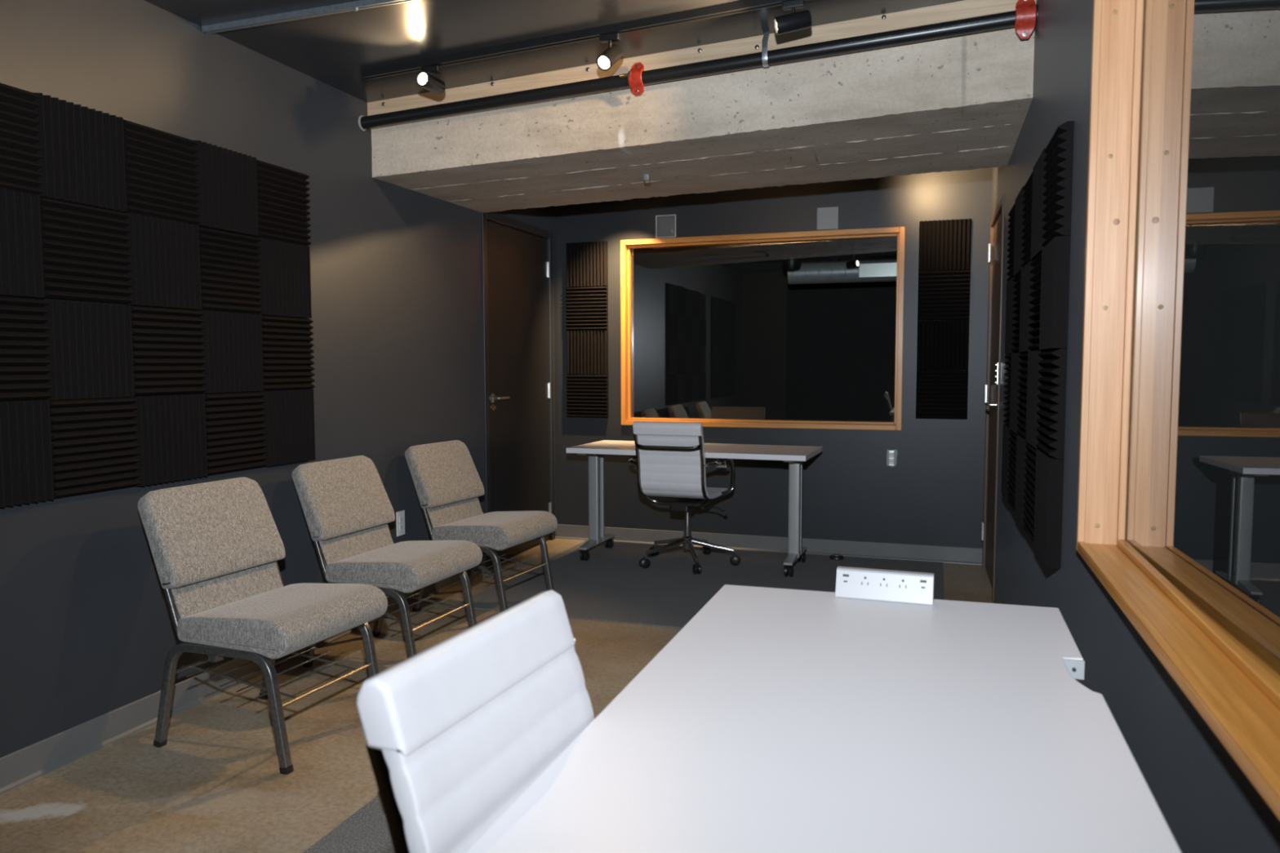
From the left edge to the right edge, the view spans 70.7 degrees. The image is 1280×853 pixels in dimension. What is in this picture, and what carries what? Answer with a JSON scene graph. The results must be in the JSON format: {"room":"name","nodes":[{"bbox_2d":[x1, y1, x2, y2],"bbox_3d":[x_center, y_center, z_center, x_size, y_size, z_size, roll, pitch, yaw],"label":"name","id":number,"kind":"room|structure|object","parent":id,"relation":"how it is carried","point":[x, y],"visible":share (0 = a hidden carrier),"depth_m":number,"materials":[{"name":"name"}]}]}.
{"room":"studio","nodes":[
{"label":"studio","id":0,"kind":"room"},
{"bbox_2d":[0,0,555,757],"bbox_3d":[-1.640,-0.389,3.458,0.120,2.800,6.486,1,4,18],"label":"wall","id":1,"kind":"structure","parent":0,"point":[87,632],"depth_m":3.52,"materials":[{"name":"grey paint"}]},
{"bbox_2d":[0,83,42,195],"bbox_3d":[-1.847,-0.830,2.541,0.039,0.303,0.303,1,4,18],"label":"tile","id":2,"kind":"structure","parent":1,"relation":"attached to","point":[19,166],"depth_m":2.62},
{"bbox_2d":[0,188,44,297],"bbox_3d":[-1.846,-0.528,2.562,0.039,0.303,0.303,1,4,18],"label":"tile","id":3,"kind":"structure","parent":1,"relation":"attached to","point":[21,270],"depth_m":2.63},
{"bbox_2d":[0,295,52,401],"bbox_3d":[-1.845,-0.223,2.583,0.039,0.303,0.303,1,4,18],"label":"tile","id":4,"kind":"structure","parent":1,"relation":"attached to","point":[23,353],"depth_m":2.65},
{"bbox_2d":[0,400,53,507],"bbox_3d":[-1.845,0.080,2.604,0.039,0.303,0.303,1,4,18],"label":"tile","id":5,"kind":"structure","parent":1,"relation":"attached to","point":[26,477],"depth_m":2.66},
{"bbox_2d":[33,93,126,212],"bbox_3d":[-1.752,-0.850,2.830,0.039,0.303,0.303,1,4,18],"label":"tile","id":6,"kind":"structure","parent":1,"relation":"attached to","point":[82,160],"depth_m":2.81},
{"bbox_2d":[39,196,133,304],"bbox_3d":[-1.751,-0.548,2.851,0.039,0.303,0.303,1,4,18],"label":"tile","id":7,"kind":"structure","parent":1,"relation":"attached to","point":[84,247],"depth_m":2.83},
{"bbox_2d":[42,299,133,399],"bbox_3d":[-1.750,-0.241,2.872,0.039,0.303,0.303,1,4,18],"label":"tile","id":8,"kind":"structure","parent":1,"relation":"attached to","point":[90,348],"depth_m":2.85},
{"bbox_2d":[48,396,140,498],"bbox_3d":[-1.750,0.061,2.893,0.039,0.303,0.303,1,4,18],"label":"tile","id":9,"kind":"structure","parent":1,"relation":"attached to","point":[93,445],"depth_m":2.88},
{"bbox_2d":[123,119,200,225],"bbox_3d":[-1.657,-0.871,3.119,0.039,0.303,0.303,1,4,18],"label":"tile","id":10,"kind":"structure","parent":1,"relation":"attached to","point":[160,171],"depth_m":3.10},
{"bbox_2d":[124,212,201,310],"bbox_3d":[-1.656,-0.567,3.140,0.039,0.303,0.303,1,4,18],"label":"tile","id":11,"kind":"structure","parent":1,"relation":"attached to","point":[165,256],"depth_m":3.12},
{"bbox_2d":[130,305,206,395],"bbox_3d":[-1.655,-0.263,3.161,0.039,0.303,0.303,1,4,18],"label":"tile","id":12,"kind":"structure","parent":1,"relation":"attached to","point":[166,348],"depth_m":3.15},
{"bbox_2d":[132,393,207,486],"bbox_3d":[-1.655,0.041,3.182,0.039,0.303,0.303,1,4,18],"label":"tile","id":13,"kind":"structure","parent":1,"relation":"attached to","point":[171,442],"depth_m":3.16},
{"bbox_2d":[193,140,258,236],"bbox_3d":[-1.562,-0.892,3.408,0.039,0.303,0.303,1,4,18],"label":"tile","id":14,"kind":"structure","parent":1,"relation":"attached to","point":[227,182],"depth_m":3.39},
{"bbox_2d":[198,226,262,314],"bbox_3d":[-1.561,-0.588,3.429,0.039,0.303,0.303,1,4,18],"label":"tile","id":15,"kind":"structure","parent":1,"relation":"attached to","point":[228,265],"depth_m":3.42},
{"bbox_2d":[199,310,263,393],"bbox_3d":[-1.560,-0.283,3.450,0.039,0.303,0.303,1,4,18],"label":"tile","id":16,"kind":"structure","parent":1,"relation":"attached to","point":[233,344],"depth_m":3.43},
{"bbox_2d":[202,391,267,475],"bbox_3d":[-1.560,0.022,3.470,0.039,0.303,0.303,1,4,18],"label":"tile","id":17,"kind":"structure","parent":1,"relation":"attached to","point":[234,432],"depth_m":3.46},
{"bbox_2d":[0,553,488,795],"bbox_3d":[-1.757,0.997,2.967,0.016,0.102,5.300,1,4,18],"label":"baseboard","id":18,"kind":"structure","parent":1,"relation":"attached to","point":[19,767],"depth_m":3.04,"materials":[{"name":"grey plastic"}]},
{"bbox_2d":[256,160,311,246],"bbox_3d":[-1.467,-0.911,3.697,0.039,0.303,0.303,1,4,18],"label":"tile","id":19,"kind":"structure","parent":1,"relation":"attached to","point":[282,196],"depth_m":3.69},
{"bbox_2d":[256,237,311,318],"bbox_3d":[-1.466,-0.606,3.718,0.039,0.303,0.303,1,4,18],"label":"tile","id":20,"kind":"structure","parent":1,"relation":"attached to","point":[286,281],"depth_m":3.70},
{"bbox_2d":[257,389,315,466],"bbox_3d":[-1.465,0.000,3.759,0.039,0.303,0.303,1,4,18],"label":"tile","id":21,"kind":"structure","parent":1,"relation":"attached to","point":[289,417],"depth_m":3.74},
{"bbox_2d":[261,315,315,391],"bbox_3d":[-1.466,-0.302,3.739,0.039,0.303,0.303,1,4,18],"label":"tile","id":22,"kind":"structure","parent":1,"relation":"attached to","point":[286,356],"depth_m":3.73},
{"bbox_2d":[395,510,404,536],"bbox_3d":[-1.218,0.493,4.594,0.009,0.125,0.072,1,4,18],"label":"wall outlet","id":23,"kind":"object","parent":1,"relation":"attached to","point":[400,516],"visible":1,"depth_m":4.59,"materials":[{"name":"white plastic"}]},
{"bbox_2d":[399,516,403,522],"bbox_3d":[-1.216,0.474,4.592,0.004,0.028,0.034,1,4,18],"label":"receptacle","id":24,"kind":"object","parent":23,"relation":"attached to","point":[401,518],"depth_m":4.59,"materials":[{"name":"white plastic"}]},
{"bbox_2d":[399,524,403,530],"bbox_3d":[-1.216,0.513,4.595,0.004,0.028,0.034,1,4,18],"label":"receptacle","id":25,"kind":"object","parent":23,"relation":"attached to","point":[401,526],"depth_m":4.59,"materials":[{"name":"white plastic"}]},
{"bbox_2d":[480,212,555,569],"bbox_3d":[-0.811,-0.243,5.912,0.176,2.168,1.025,1,4,18],"label":"door","id":26,"kind":"structure","parent":1,"relation":"in","point":[517,304],"depth_m":5.87,"materials":[{"name":"paint"}]},
{"bbox_2d":[367,0,1035,129],"bbox_3d":[0.095,-1.524,3.821,2.908,0.277,0.034,1,4,18],"label":"ceiling beam","id":27,"kind":"structure","parent":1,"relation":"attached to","point":[965,9],"depth_m":3.75,"materials":[{"name":"grey concrete"}]},
{"bbox_2d":[0,538,993,852],"bbox_3d":[-0.084,1.093,2.997,3.420,0.100,6.586,1,4,18],"label":"floor","id":28,"kind":"structure","parent":0,"point":[216,784],"depth_m":2.83,"materials":[{"name":"brown carpet"}]},
{"bbox_2d":[137,477,387,774],"bbox_3d":[-1.259,0.623,3.051,0.617,0.842,0.497,1,4,22],"label":"chair","id":29,"kind":"object","parent":28,"relation":"on","point":[216,547],"visible":0.99,"depth_m":2.96,"materials":[{"name":"grey fabric"}]},
{"bbox_2d":[302,795,394,852],"bbox_3d":[-0.256,1.159,1.273,1.792,0.004,2.860,1,4,18],"label":"carpet","id":30,"kind":"object","parent":28,"relation":"on","point":[366,830],"visible":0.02,"depth_m":2.38,"materials":[{"name":"grey carpet"}]},
{"bbox_2d":[355,590,594,852],"bbox_3d":[0.106,0.716,1.045,0.733,0.907,0.630,1,4,22],"label":"office chair","id":31,"kind":"object","parent":30,"relation":"on","point":[457,730],"visible":0.71,"depth_m":1.06,"materials":[{"name":"white leather"}]},
{"bbox_2d":[464,566,1181,852],"bbox_3d":[0.304,0.757,1.314,0.724,0.786,1.540,1,4,18],"label":"table","id":32,"kind":"object","parent":30,"relation":"on","point":[775,720],"depth_m":1.22,"materials":[{"name":"white laminate"}]},
{"bbox_2d":[291,455,482,666],"bbox_3d":[-1.064,0.569,3.837,0.617,0.842,0.497,1,4,21],"label":"chair","id":33,"kind":"object","parent":28,"relation":"on","point":[348,510],"visible":0.89,"depth_m":3.76,"materials":[{"name":"grey fabric"}]},
{"bbox_2d":[404,440,557,612],"bbox_3d":[-0.812,0.512,4.649,0.617,0.842,0.497,2,4,24],"label":"chair","id":34,"kind":"object","parent":28,"relation":"on","point":[448,485],"visible":0.91,"depth_m":4.57,"materials":[{"name":"grey fabric"}]},
{"bbox_2d":[454,539,943,628],"bbox_3d":[0.465,0.891,5.144,2.410,0.004,1.865,1,4,18],"label":"carpet","id":35,"kind":"object","parent":28,"relation":"on","point":[612,585],"visible":0.6,"depth_m":5.22,"materials":[{"name":"grey carpet"}]},
{"bbox_2d":[628,421,740,574],"bbox_3d":[0.292,0.404,5.563,0.630,0.907,0.733,1,4,21],"label":"office chair","id":36,"kind":"object","parent":35,"relation":"on","point":[670,456],"visible":1,"depth_m":5.31,"materials":[{"name":"silver metal"}]},
{"bbox_2d":[566,440,822,577],"bbox_3d":[0.344,0.490,5.658,1.487,0.724,0.610,1,4,20],"label":"desk","id":37,"kind":"object","parent":35,"relation":"on","point":[794,455],"visible":0.84,"depth_m":5.51,"materials":[{"name":"white laminate"}]},
{"bbox_2d":[829,553,844,559],"bbox_3d":[1.258,0.830,5.763,0.091,0.026,0.091,1,4,18],"label":"door stop","id":38,"kind":"object","parent":35,"relation":"on","point":[835,557],"visible":1,"depth_m":5.73,"materials":[{"name":"black plastic"}]},
{"bbox_2d":[143,0,964,102],"bbox_3d":[-0.090,-1.578,2.813,3.420,0.301,6.586,1,4,18],"label":"ceiling","id":39,"kind":"structure","parent":0,"point":[333,50],"depth_m":3.48,"materials":[{"name":"grey paint"}]},
{"bbox_2d":[201,0,419,34],"bbox_3d":[-0.525,-1.498,3.059,2.205,0.137,0.024,1,4,13],"label":"channel","id":40,"kind":"object","parent":39,"relation":"attached to","point":[356,6],"visible":1,"depth_m":3.21,"materials":[{"name":"metal"}]},
{"bbox_2d":[360,0,810,80],"bbox_3d":[-0.046,-1.539,3.479,2.389,0.158,0.040,1,4,18],"label":"track","id":41,"kind":"object","parent":39,"relation":"attached to","point":[742,6],"visible":1,"depth_m":3.54,"materials":[{"name":"black metal"}]},
{"bbox_2d":[416,65,445,95],"bbox_3d":[-0.869,-1.446,3.753,0.080,0.099,0.128,1,4,18],"label":"track spotlight","id":42,"kind":"object","parent":41,"relation":"attached to","point":[425,79],"visible":1,"depth_m":3.73,"materials":[{"name":"black metal"}]},
{"bbox_2d":[596,32,622,71],"bbox_3d":[-0.117,-1.448,3.506,0.080,0.147,0.136,1,4,18],"label":"track spotlight","id":43,"kind":"object","parent":41,"relation":"attached to","point":[610,56],"visible":1,"depth_m":3.48,"materials":[{"name":"black metal"}]},
{"bbox_2d":[773,0,811,35],"bbox_3d":[0.556,-1.487,3.284,0.134,0.118,0.062,0,4,1],"label":"track spotlight","id":44,"kind":"object","parent":41,"relation":"attached to","point":[795,21],"visible":1,"depth_m":3.26,"materials":[{"name":"black metal"}]},
{"bbox_2d":[371,26,1035,212],"bbox_3d":[0.274,-1.478,4.359,2.935,0.560,1.100,1,4,18],"label":"ceiling beam","id":45,"kind":"structure","parent":39,"relation":"attached to","point":[961,102],"depth_m":3.95,"materials":[{"name":"concrete"}]},
{"bbox_2d":[358,4,1038,131],"bbox_3d":[0.079,-1.468,3.775,2.911,0.216,0.069,1,4,18],"label":"pipe","id":46,"kind":"object","parent":45,"relation":"attached to","point":[1003,20],"visible":0.89,"depth_m":3.68,"materials":[{"name":"black metal"}]},
{"bbox_2d":[618,62,644,95],"bbox_3d":[-0.035,-1.465,3.794,0.103,0.133,0.048,2,4,24],"label":"clamp","id":47,"kind":"object","parent":46,"relation":"attached to","point":[634,75],"visible":1,"depth_m":3.78,"materials":[{"name":"red metal"}]},
{"bbox_2d":[1014,0,1036,39],"bbox_3d":[1.417,-1.511,3.314,0.070,0.161,0.042,1,4,18],"label":"clamp","id":48,"kind":"object","parent":46,"relation":"attached to","point":[1025,10],"visible":1,"depth_m":3.31,"materials":[{"name":"red metal"}]},
{"bbox_2d":[761,31,769,67],"bbox_3d":[0.507,-1.521,3.630,0.022,0.143,0.066,1,4,18],"label":"hanger","id":49,"kind":"object","parent":39,"relation":"hanging from","point":[764,46],"visible":0.93,"depth_m":3.60,"materials":[{"name":"metal"}]},
{"bbox_2d":[631,236,897,422],"bbox_3d":[1.418,-0.668,7.769,5.520,2.870,3.619,1,4,18],"label":"wall","id":50,"kind":"structure","parent":0,"point":[717,331],"depth_m":9.64,"materials":[{"name":"paint"}]},
{"bbox_2d":[651,242,760,248],"bbox_3d":[0.563,-1.602,7.752,0.950,0.100,0.060,1,4,18],"label":"trim","id":51,"kind":"structure","parent":50,"relation":"attached to","point":[758,242],"depth_m":7.76,"materials":[{"name":"brown wood"}]},
{"bbox_2d":[782,241,801,271],"bbox_3d":[1.329,-1.708,7.883,0.168,0.690,0.168,1,4,18],"label":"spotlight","id":52,"kind":"object","parent":50,"relation":"hanging from","point":[792,262],"visible":0.94,"depth_m":7.84,"materials":[{"name":"black metal"}]},
{"bbox_2d":[825,239,842,261],"bbox_3d":[1.693,-1.749,7.867,0.194,0.607,0.016,1,4,18],"label":"cable","id":53,"kind":"object","parent":50,"relation":"hanging from","point":[841,242],"visible":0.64,"depth_m":7.88,"materials":[{"name":"black plastic"}]},
{"bbox_2d":[787,259,897,284],"bbox_3d":[2.110,-1.365,7.909,1.600,0.196,0.209,1,4,18],"label":"air duct","id":54,"kind":"object","parent":50,"relation":"attached to","point":[880,270],"visible":0.47,"depth_m":7.94,"materials":[{"name":"silver metal"}]},
{"bbox_2d":[845,238,859,268],"bbox_3d":[1.804,-1.675,7.629,0.104,0.661,0.061,4,6,45],"label":"track spotlight","id":55,"kind":"object","parent":50,"relation":"hanging from","point":[853,264],"visible":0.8,"depth_m":7.63,"materials":[{"name":"black metal"}]},
{"bbox_2d":[848,238,863,251],"bbox_3d":[1.873,-1.785,7.805,0.174,0.527,0.016,1,4,18],"label":"cable","id":56,"kind":"object","parent":50,"relation":"hanging from","point":[861,241],"visible":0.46,"depth_m":7.81,"materials":[{"name":"black plastic"}]},
{"bbox_2d":[552,167,992,548],"bbox_3d":[0.920,-0.567,5.962,3.420,2.800,0.120,1,4,18],"label":"wall","id":57,"kind":"structure","parent":0,"point":[933,495],"depth_m":5.84,"materials":[{"name":"grey paint"}]},
{"bbox_2d":[565,374,608,417],"bbox_3d":[-0.371,-0.214,6.327,0.303,0.303,0.039,1,4,18],"label":"tile","id":58,"kind":"structure","parent":57,"relation":"attached to","point":[587,397],"depth_m":6.32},
{"bbox_2d":[565,286,608,330],"bbox_3d":[-0.372,-0.822,6.285,0.303,0.303,0.039,1,4,18],"label":"tile","id":59,"kind":"structure","parent":57,"relation":"attached to","point":[587,307],"depth_m":6.27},
{"bbox_2d":[565,240,608,287],"bbox_3d":[-0.373,-1.126,6.264,0.303,0.303,0.039,1,4,18],"label":"tile","id":60,"kind":"structure","parent":57,"relation":"attached to","point":[587,263],"depth_m":6.25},
{"bbox_2d":[567,330,608,374],"bbox_3d":[-0.371,-0.518,6.306,0.303,0.303,0.039,1,4,18],"label":"tile","id":61,"kind":"structure","parent":57,"relation":"attached to","point":[587,350],"depth_m":6.29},
{"bbox_2d":[655,214,675,238],"bbox_3d":[0.173,-1.350,6.079,0.140,0.148,0.020,1,4,18],"label":"wall plate","id":62,"kind":"object","parent":57,"relation":"attached to","point":[666,225],"visible":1,"depth_m":6.09,"materials":[{"name":"grey paint"}]},
{"bbox_2d":[620,226,905,431],"bbox_3d":[0.771,-0.628,5.973,1.872,1.269,0.100,1,4,18],"label":"window","id":63,"kind":"structure","parent":57,"relation":"in","point":[626,246],"depth_m":5.93,"materials":[{"name":"orange wood"}]},
{"bbox_2d":[555,524,982,564],"bbox_3d":[0.758,0.780,6.038,2.878,0.102,0.016,1,4,18],"label":"baseboard","id":64,"kind":"structure","parent":57,"relation":"attached to","point":[946,554],"depth_m":5.92,"materials":[{"name":"grey plastic"}]},
{"bbox_2d":[816,206,838,230],"bbox_3d":[1.196,-1.327,5.751,0.136,0.142,0.007,1,4,18],"label":"wall plate","id":65,"kind":"object","parent":57,"relation":"attached to","point":[827,217],"visible":1,"depth_m":5.75,"materials":[{"name":"grey plastic"}]},
{"bbox_2d":[886,448,897,466],"bbox_3d":[1.598,0.201,5.722,0.067,0.115,0.015,1,4,18],"label":"wall outlet","id":66,"kind":"object","parent":57,"relation":"attached to","point":[891,455],"visible":1,"depth_m":5.72,"materials":[{"name":"metal"}]},
{"bbox_2d":[888,453,893,457],"bbox_3d":[1.595,0.181,5.719,0.033,0.031,0.008,1,4,18],"label":"receptacle","id":67,"kind":"object","parent":66,"relation":"attached to","point":[891,455],"depth_m":5.72,"materials":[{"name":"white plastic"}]},
{"bbox_2d":[888,458,893,463],"bbox_3d":[1.595,0.220,5.721,0.033,0.031,0.008,1,4,18],"label":"receptacle","id":68,"kind":"object","parent":66,"relation":"attached to","point":[891,460],"depth_m":5.72,"materials":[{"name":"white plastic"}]},
{"bbox_2d":[915,369,968,419],"bbox_3d":[1.871,-0.198,5.591,0.303,0.303,0.039,1,4,18],"label":"tile","id":69,"kind":"structure","parent":57,"relation":"attached to","point":[940,393],"depth_m":5.58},
{"bbox_2d":[916,320,968,369],"bbox_3d":[1.870,-0.502,5.570,0.303,0.303,0.039,1,4,18],"label":"tile","id":70,"kind":"structure","parent":57,"relation":"attached to","point":[940,344],"depth_m":5.56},
{"bbox_2d":[917,270,970,320],"bbox_3d":[1.869,-0.806,5.549,0.303,0.303,0.039,1,4,18],"label":"tile","id":71,"kind":"structure","parent":57,"relation":"attached to","point":[942,295],"depth_m":5.54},
{"bbox_2d":[918,218,971,271],"bbox_3d":[1.869,-1.111,5.528,0.303,0.303,0.039,1,4,18],"label":"tile","id":72,"kind":"structure","parent":57,"relation":"attached to","point":[944,245],"depth_m":5.52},
{"bbox_2d":[991,0,1279,852],"bbox_3d":[1.256,-0.329,2.500,0.140,2.800,6.468,1,4,17],"label":"wall","id":73,"kind":"structure","parent":0,"point":[1206,802],"depth_m":2.19,"materials":[{"name":"grey paint"}]},
{"bbox_2d":[981,194,1004,602],"bbox_3d":[2.015,-0.156,5.047,0.186,2.100,0.896,1,4,17],"label":"door","id":74,"kind":"structure","parent":73,"relation":"in","point":[995,249],"depth_m":5.15,"materials":[{"name":"brown wood"}]},
{"bbox_2d":[993,586,1000,604],"bbox_3d":[1.022,1.051,2.100,0.016,0.102,5.380,1,4,17],"label":"baseboard","id":75,"kind":"structure","parent":73,"relation":"attached to","point":[996,599],"depth_m":4.52,"materials":[{"name":"grey plastic"}]},
{"bbox_2d":[1000,424,1013,502],"bbox_3d":[1.560,0.151,3.806,0.039,0.303,0.303,1,4,17],"label":"tile","id":76,"kind":"structure","parent":73,"relation":"attached to","point":[1006,434],"depth_m":3.77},
{"bbox_2d":[1002,354,1011,425],"bbox_3d":[1.560,-0.153,3.785,0.039,0.303,0.303,1,4,17],"label":"tile","id":77,"kind":"structure","parent":73,"relation":"attached to","point":[1006,421],"depth_m":3.83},
{"bbox_2d":[1004,277,1017,354],"bbox_3d":[1.559,-0.457,3.764,0.039,0.303,0.303,1,4,17],"label":"tile","id":78,"kind":"structure","parent":73,"relation":"attached to","point":[1010,302],"depth_m":3.71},
{"bbox_2d":[1006,202,1016,281],"bbox_3d":[1.558,-0.761,3.743,0.039,0.303,0.303,1,4,17],"label":"tile","id":79,"kind":"structure","parent":73,"relation":"attached to","point":[1011,220],"depth_m":3.76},
{"bbox_2d":[1007,430,1021,511],"bbox_3d":[1.469,0.172,3.515,0.039,0.303,0.303,1,4,17],"label":"tile","id":80,"kind":"structure","parent":73,"relation":"attached to","point":[1013,445],"depth_m":3.54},
{"bbox_2d":[1008,352,1024,434],"bbox_3d":[1.469,-0.133,3.494,0.039,0.303,0.303,1,4,17],"label":"tile","id":81,"kind":"structure","parent":73,"relation":"attached to","point":[1015,366],"depth_m":3.44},
{"bbox_2d":[1013,186,1025,276],"bbox_3d":[1.467,-0.741,3.453,0.039,0.303,0.303,1,4,17],"label":"tile","id":82,"kind":"structure","parent":73,"relation":"attached to","point":[1019,206],"depth_m":3.43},
{"bbox_2d":[1011,272,1027,352],"bbox_3d":[1.468,-0.437,3.474,0.039,0.303,0.303,1,4,17],"label":"tile","id":83,"kind":"structure","parent":73,"relation":"attached to","point":[1017,279],"depth_m":3.51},
{"bbox_2d":[1016,352,1027,437],"bbox_3d":[1.377,-0.112,3.204,0.039,0.303,0.303,1,4,17],"label":"tile","id":84,"kind":"structure","parent":73,"relation":"attached to","point":[1022,431],"depth_m":3.24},
{"bbox_2d":[1014,435,1030,528],"bbox_3d":[1.378,0.192,3.225,0.039,0.303,0.303,1,4,17],"label":"tile","id":85,"kind":"structure","parent":73,"relation":"attached to","point":[1021,448],"depth_m":3.19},
{"bbox_2d":[1018,260,1035,351],"bbox_3d":[1.377,-0.416,3.183,0.039,0.303,0.303,1,4,17],"label":"tile","id":86,"kind":"structure","parent":73,"relation":"attached to","point":[1025,282],"depth_m":3.13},
{"bbox_2d":[1021,172,1034,266],"bbox_3d":[1.376,-0.721,3.163,0.039,0.303,0.303,1,4,17],"label":"tile","id":87,"kind":"structure","parent":73,"relation":"attached to","point":[1028,187],"depth_m":3.17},
{"bbox_2d":[1022,443,1041,542],"bbox_3d":[1.287,0.212,2.935,0.039,0.303,0.303,1,4,17],"label":"tile","id":88,"kind":"structure","parent":73,"relation":"attached to","point":[1028,519],"depth_m":2.95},
{"bbox_2d":[1025,350,1045,448],"bbox_3d":[1.286,-0.092,2.914,0.039,0.303,0.303,1,4,17],"label":"tile","id":89,"kind":"structure","parent":73,"relation":"attached to","point":[1033,375],"depth_m":2.87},
{"bbox_2d":[1030,148,1047,259],"bbox_3d":[1.285,-0.700,2.872,0.039,0.303,0.303,1,4,17],"label":"tile","id":90,"kind":"structure","parent":73,"relation":"attached to","point":[1037,197],"depth_m":2.85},
{"bbox_2d":[1027,253,1050,351],"bbox_3d":[1.286,-0.396,2.893,0.039,0.303,0.303,1,4,17],"label":"tile","id":91,"kind":"structure","parent":73,"relation":"attached to","point":[1037,263],"depth_m":2.92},
{"bbox_2d":[1033,449,1064,568],"bbox_3d":[1.196,0.232,2.645,0.039,0.303,0.303,1,4,17],"label":"tile","id":92,"kind":"structure","parent":73,"relation":"attached to","point":[1049,473],"depth_m":2.52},
{"bbox_2d":[1035,348,1067,458],"bbox_3d":[1.195,-0.072,2.624,0.039,0.303,0.303,1,4,17],"label":"tile","id":93,"kind":"structure","parent":73,"relation":"attached to","point":[1053,428],"depth_m":2.49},
{"bbox_2d":[1039,235,1071,349],"bbox_3d":[1.194,-0.376,2.603,0.039,0.303,0.303,1,4,17],"label":"tile","id":94,"kind":"structure","parent":73,"relation":"attached to","point":[1055,255],"depth_m":2.47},
{"bbox_2d":[1041,120,1074,246],"bbox_3d":[1.194,-0.680,2.582,0.039,0.303,0.303,1,4,17],"label":"tile","id":95,"kind":"structure","parent":73,"relation":"attached to","point":[1059,157],"depth_m":2.46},
{"bbox_2d":[1075,0,1279,820],"bbox_3d":[0.799,-0.392,1.119,0.151,1.523,2.072,1,4,18],"label":"window","id":96,"kind":"structure","parent":73,"relation":"in","point":[1139,46],"depth_m":1.98,"materials":[{"name":"brown wood"}]},
{"bbox_2d":[1160,0,1279,651],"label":"window","id":97,"kind":"structure","parent":0,"point":[1220,433],"depth_m":3.11,"materials":[{"name":"glass"}]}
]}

